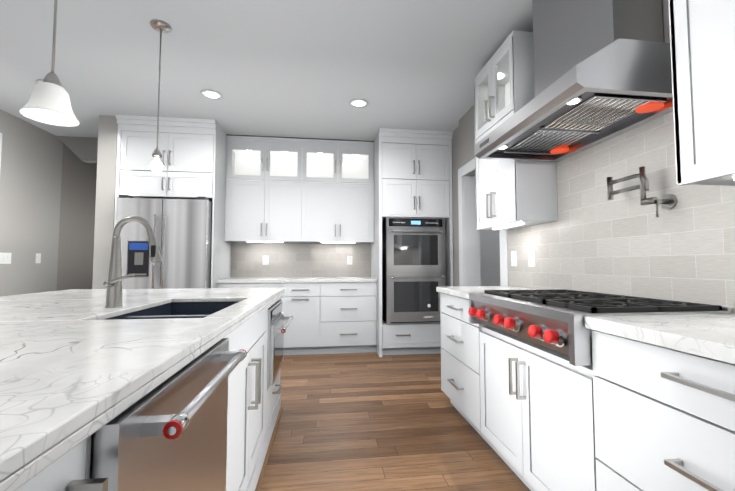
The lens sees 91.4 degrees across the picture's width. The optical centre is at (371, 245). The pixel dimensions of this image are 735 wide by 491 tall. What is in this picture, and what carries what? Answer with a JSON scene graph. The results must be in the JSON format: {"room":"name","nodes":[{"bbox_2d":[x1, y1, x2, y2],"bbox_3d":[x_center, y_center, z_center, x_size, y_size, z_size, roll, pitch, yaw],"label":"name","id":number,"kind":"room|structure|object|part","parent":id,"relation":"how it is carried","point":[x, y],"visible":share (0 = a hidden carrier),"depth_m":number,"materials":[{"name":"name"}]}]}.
{"room":"kitchen","nodes":[
{"label":"kitchen","id":0,"kind":"room"},
{"bbox_2d":[0,109,96,295],"bbox_3d":[-3.681,-0.206,1.306,0.120,2.740,10.000,0,-3,-8],"label":"wall","id":1,"kind":"structure","parent":0,"point":[47,194],"depth_m":4.40,"materials":[{"name":"grey paint"}]},
{"bbox_2d":[0,133,1,169],"bbox_3d":[-3.895,0.007,2.964,0.140,2.484,3.160,0,-3,-8],"label":"door frame","id":2,"kind":"structure","parent":1,"relation":"attached to","point":[0,133],"depth_m":3.80,"materials":[{"name":"white wood"}]},
{"bbox_2d":[0,252,11,263],"bbox_3d":[-3.958,0.134,3.869,0.010,0.120,0.165,0,-3,-8],"label":"light switch","id":3,"kind":"object","parent":1,"relation":"attached to","point":[5,258],"depth_m":3.88,"materials":[{"name":"white plastic"}]},
{"bbox_2d":[35,253,40,262],"bbox_3d":[-4.019,0.154,4.324,0.010,0.120,0.075,0,-3,-8],"label":"light switch","id":4,"kind":"object","parent":1,"relation":"attached to","point":[38,255],"depth_m":4.32,"materials":[{"name":"white plastic"}]},
{"bbox_2d":[92,115,117,288],"bbox_3d":[-2.969,-0.054,4.278,0.188,2.740,0.750,0,-3,-8],"label":"wall","id":5,"kind":"structure","parent":0,"point":[101,150],"depth_m":3.93,"materials":[{"name":"grey paint"}]},
{"bbox_2d":[57,136,247,275],"bbox_3d":[-0.848,-0.016,5.028,6.480,2.740,0.120,0,-3,-8],"label":"wall","id":6,"kind":"structure","parent":0,"point":[84,148],"depth_m":4.65,"materials":[{"name":"grey paint"}]},
{"bbox_2d":[225,174,308,242],"bbox_3d":[-1.370,-0.472,4.753,1.006,0.845,0.327,0,-3,-8],"label":"upper cabinet","id":7,"kind":"object","parent":6,"relation":"attached to","point":[293,190],"depth_m":4.60,"materials":[{"name":"white wood"}]},
{"bbox_2d":[230,242,370,277],"bbox_3d":[-0.953,0.208,4.939,1.892,0.492,0.006,0,-3,-8],"label":"wall tile","id":8,"kind":"structure","parent":6,"relation":"attached to","point":[307,259],"depth_m":4.93,"materials":[{"name":"grey tile"}]},
{"bbox_2d":[263,256,268,264],"bbox_3d":[-1.440,0.196,4.867,0.075,0.120,0.008,0,-3,-8],"label":"outlet","id":9,"kind":"object","parent":8,"relation":"attached to","point":[266,260],"depth_m":4.87,"materials":[{"name":"white plastic"}]},
{"bbox_2d":[347,256,352,264],"bbox_3d":[-0.308,0.204,5.018,0.075,0.120,0.008,0,-3,-8],"label":"outlet","id":10,"kind":"object","parent":8,"relation":"attached to","point":[349,258],"depth_m":5.01,"materials":[{"name":"white plastic"}]},
{"bbox_2d":[309,174,373,242],"bbox_3d":[-0.492,-0.466,4.869,1.006,0.845,0.327,0,-3,-8],"label":"upper cabinet","id":11,"kind":"object","parent":6,"relation":"attached to","point":[341,210],"depth_m":4.72,"materials":[{"name":"white wood"}]},
{"bbox_2d":[0,0,532,140],"bbox_3d":[-2.767,-1.615,1.561,11.220,0.100,10.120,0,-3,-8],"label":"ceiling","id":12,"kind":"structure","parent":0,"point":[296,68],"depth_m":2.89,"materials":[{"name":"white paint"}]},
{"bbox_2d":[19,0,79,126],"bbox_3d":[-1.330,-1.047,1.512,0.187,1.038,0.187,0,-3,-8],"label":"pendant light","id":13,"kind":"object","parent":12,"relation":"hanging from","point":[49,102],"visible":1,"depth_m":1.48,"materials":[{"name":"white glass"}]},
{"bbox_2d":[150,20,171,172],"bbox_3d":[-1.455,-1.007,2.452,0.130,1.022,0.130,0,-3,-8],"label":"pendant light","id":14,"kind":"object","parent":12,"relation":"hanging from","point":[160,26],"visible":1,"depth_m":2.44,"materials":[{"name":"silver metal"}]},
{"bbox_2d":[201,90,221,99],"bbox_3d":[-1.550,-1.461,3.473,0.193,0.012,0.193,-2,-4,37],"label":"recessed light","id":15,"kind":"object","parent":12,"relation":"in","point":[215,95],"depth_m":3.47,"materials":[{"name":"white"}]},
{"bbox_2d":[349,99,367,107],"bbox_3d":[-0.132,-1.451,3.662,0.193,0.012,0.193,-2,-4,37],"label":"recessed light","id":16,"kind":"object","parent":12,"relation":"in","point":[357,103],"depth_m":3.67,"materials":[{"name":"white"}]},
{"bbox_2d":[259,352,530,490],"bbox_3d":[-2.767,1.222,1.416,11.220,0.100,10.120,0,-3,-8],"label":"floor","id":17,"kind":"structure","parent":0,"point":[371,421],"depth_m":2.33,"materials":[{"name":"brown wood"}]},
{"bbox_2d":[16,296,292,490],"bbox_3d":[-1.036,0.722,1.171,1.288,0.874,3.028,0,-3,-8],"label":"kitchen island","id":18,"kind":"object","parent":17,"relation":"on","point":[255,409],"depth_m":1.56,"materials":[{"name":"white wood"}]},
{"bbox_2d":[0,288,284,490],"bbox_3d":[-1.218,0.262,1.161,1.510,0.040,3.068,0,-3,-8],"label":"island countertop","id":19,"kind":"structure","parent":18,"relation":"on","point":[76,368],"depth_m":0.73,"materials":[{"name":"stone"}]},
{"bbox_2d":[103,216,161,307],"bbox_3d":[-1.018,0.065,1.530,0.216,0.390,0.095,0,-3,-8],"label":"faucet","id":20,"kind":"object","parent":19,"relation":"on","point":[114,291],"visible":1,"depth_m":1.53,"materials":[{"name":"silver metal"}]},
{"bbox_2d":[104,302,237,319],"bbox_3d":[-0.818,0.401,1.556,0.434,0.231,0.784,0,-3,-8],"label":"sink","id":21,"kind":"object","parent":19,"relation":"in","point":[185,310],"visible":0.17,"depth_m":1.91,"materials":[{"name":"grey metal"}]},
{"bbox_2d":[90,338,246,490],"bbox_3d":[-0.683,0.630,0.754,0.698,0.724,0.600,0,-3,-8],"label":"dishwasher","id":22,"kind":"object","parent":18,"relation":"in","point":[169,434],"visible":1,"depth_m":0.69,"materials":[{"name":"silver metal"}]},
{"bbox_3d":[-0.888,0.618,2.369,0.679,0.453,0.610,0,-3,-8],"label":"microwave drawer","id":23,"kind":"part","parent":18,"relation":"part of","materials":[{"name":"silver metal"}]},
{"bbox_2d":[116,195,212,288],"bbox_3d":[-2.291,0.399,4.201,0.904,1.827,0.974,0,-3,-8],"label":"refrigerator","id":24,"kind":"object","parent":17,"relation":"on","point":[182,228],"visible":0.4,"depth_m":3.82,"materials":[{"name":"silver metal"}]},
{"bbox_2d":[114,115,230,287],"bbox_3d":[-2.354,-0.050,4.350,1.040,2.738,0.822,0,-3,-8],"label":"cabinet","id":25,"kind":"object","parent":17,"relation":"on","point":[192,160],"visible":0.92,"depth_m":4.05,"materials":[{"name":"white wood"}]},
{"bbox_2d":[217,283,288,354],"bbox_3d":[-1.458,0.892,4.525,0.789,0.874,0.617,0,-3,-8],"label":"base cabinet","id":26,"kind":"object","parent":17,"relation":"on","point":[219,285],"depth_m":4.26,"materials":[{"name":"white"}]},
{"bbox_2d":[285,282,320,354],"bbox_3d":[-0.927,0.896,4.596,0.531,0.874,0.617,0,-3,-8],"label":"base cabinet","id":27,"kind":"object","parent":17,"relation":"on","point":[303,300],"depth_m":4.31,"materials":[{"name":"white wood"}]},
{"bbox_2d":[321,282,376,353],"bbox_3d":[-0.349,0.900,4.672,0.759,0.874,0.617,0,-3,-8],"label":"base cabinet","id":28,"kind":"object","parent":17,"relation":"on","point":[334,317],"depth_m":4.38,"materials":[{"name":"white wood"}]},
{"bbox_2d":[216,277,376,282],"bbox_3d":[-0.911,0.438,4.607,1.890,0.040,0.638,0,-3,-8],"label":"countertop","id":29,"kind":"structure","parent":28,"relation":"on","point":[296,279],"depth_m":4.33,"materials":[{"name":"stone"}]},
{"bbox_2d":[371,128,452,356],"bbox_3d":[0.496,-0.030,4.730,0.919,2.738,0.822,0,-3,-8],"label":"tall cabinet","id":30,"kind":"object","parent":17,"relation":"on","point":[413,173],"visible":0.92,"depth_m":4.40,"materials":[{"name":"white wood"}]},
{"bbox_2d":[382,217,445,323],"bbox_3d":[0.498,0.307,4.580,0.725,1.272,0.711,0,-3,-8],"label":"double oven","id":31,"kind":"object","parent":30,"relation":"in","point":[413,263],"visible":1,"depth_m":4.30,"materials":[{"name":"silver metal"}]},
{"bbox_2d":[440,293,484,438],"bbox_3d":[0.892,0.790,2.510,0.586,0.874,0.785,0,-3,-8],"label":"base cabinet","id":32,"kind":"object","parent":17,"relation":"on","point":[462,342],"depth_m":2.41,"materials":[{"name":"white wood"}]},
{"bbox_2d":[484,325,595,490],"bbox_3d":[0.997,0.827,1.724,0.586,0.720,0.919,0,-3,-8],"label":"base cabinet","id":33,"kind":"object","parent":17,"relation":"on","point":[538,404],"depth_m":1.57,"materials":[{"name":"white wood"}]},
{"bbox_2d":[468,289,731,365],"bbox_3d":[0.944,0.344,1.741,0.685,0.196,0.915,0,-3,-8],"label":"gas rangetop","id":34,"kind":"object","parent":33,"relation":"on","point":[553,319],"visible":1,"depth_m":1.45,"materials":[{"name":"silver metal"}]},
{"bbox_2d":[584,330,734,490],"bbox_3d":[1.097,0.711,0.972,0.586,0.874,0.729,0,-3,-8],"label":"base cabinet","id":35,"kind":"object","parent":17,"relation":"on","point":[623,414],"depth_m":1.00,"materials":[{"name":"white wood"}]},
{"bbox_2d":[436,286,734,363],"bbox_3d":[0.981,0.294,1.776,0.612,0.040,2.368,0,-3,-8],"label":"countertop","id":36,"kind":"structure","parent":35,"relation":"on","point":[711,336],"depth_m":1.05,"materials":[{"name":"stone"}]},
{"bbox_2d":[452,0,669,285],"bbox_3d":[2.154,-0.211,1.206,1.540,2.740,8.260,0,-3,-8],"label":"wall","id":37,"kind":"structure","parent":0,"point":[463,139],"depth_m":4.06,"materials":[{"name":"grey paint"}]},
{"bbox_2d":[458,158,507,285],"bbox_3d":[1.058,0.192,3.509,0.018,2.170,1.050,0,-3,-8],"label":"door frame","id":38,"kind":"structure","parent":37,"relation":"attached to","point":[469,256],"depth_m":3.94,"materials":[{"name":"white wood"}]},
{"bbox_2d":[480,230,499,285],"bbox_3d":[1.739,0.305,5.240,0.990,2.120,0.107,0,-3,-8],"label":"door","id":39,"kind":"structure","parent":38,"relation":"in","point":[490,256],"depth_m":5.26,"materials":[{"name":"grey"}]},
{"bbox_2d":[474,30,557,229],"bbox_3d":[1.014,-0.772,2.671,0.325,1.274,0.635,0,-3,-8],"label":"upper cabinet","id":40,"kind":"object","parent":37,"relation":"attached to","point":[512,194],"visible":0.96,"depth_m":2.45,"materials":[{"name":"white wood"}]},
{"bbox_2d":[474,0,672,161],"bbox_3d":[0.996,-1.059,1.878,0.574,0.971,0.930,0,-3,-8],"label":"range hood","id":41,"kind":"object","parent":37,"relation":"attached to","point":[602,71],"visible":0.98,"depth_m":1.66,"materials":[{"name":"silver metal"}]},
{"bbox_2d":[507,112,734,312],"bbox_3d":[1.315,-0.166,1.643,0.006,0.905,2.750,0,-3,-8],"label":"wall tiles","id":42,"kind":"structure","parent":37,"relation":"attached to","point":[592,239],"depth_m":1.77,"materials":[{"name":"white tile"}]},
{"bbox_2d":[511,251,516,265],"bbox_3d":[1.140,0.105,2.883,0.010,0.120,0.075,0,-3,-8],"label":"electrical outlet","id":43,"kind":"object","parent":42,"relation":"attached to","point":[513,253],"depth_m":2.87,"materials":[{"name":"white plastic"}]},
{"bbox_2d":[528,250,534,265],"bbox_3d":[1.173,0.092,2.636,0.010,0.120,0.075,0,-3,-8],"label":"electrical outlet","id":44,"kind":"object","parent":42,"relation":"attached to","point":[531,255],"depth_m":2.63,"materials":[{"name":"white plastic"}]},
{"bbox_2d":[607,166,676,216],"bbox_3d":[1.249,-0.233,1.677,0.115,0.235,0.268,0,-3,-8],"label":"pot filler","id":45,"kind":"object","parent":42,"relation":"attached to","point":[667,201],"visible":1,"depth_m":1.60,"materials":[{"name":"silver metal"}]},
{"bbox_2d":[668,0,734,185],"bbox_3d":[1.233,-0.856,1.024,0.325,1.274,0.587,0,-3,-8],"label":"upper cabinet","id":46,"kind":"object","parent":37,"relation":"attached to","point":[702,40],"visible":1,"depth_m":1.19,"materials":[{"name":"white wood"}]}
]}

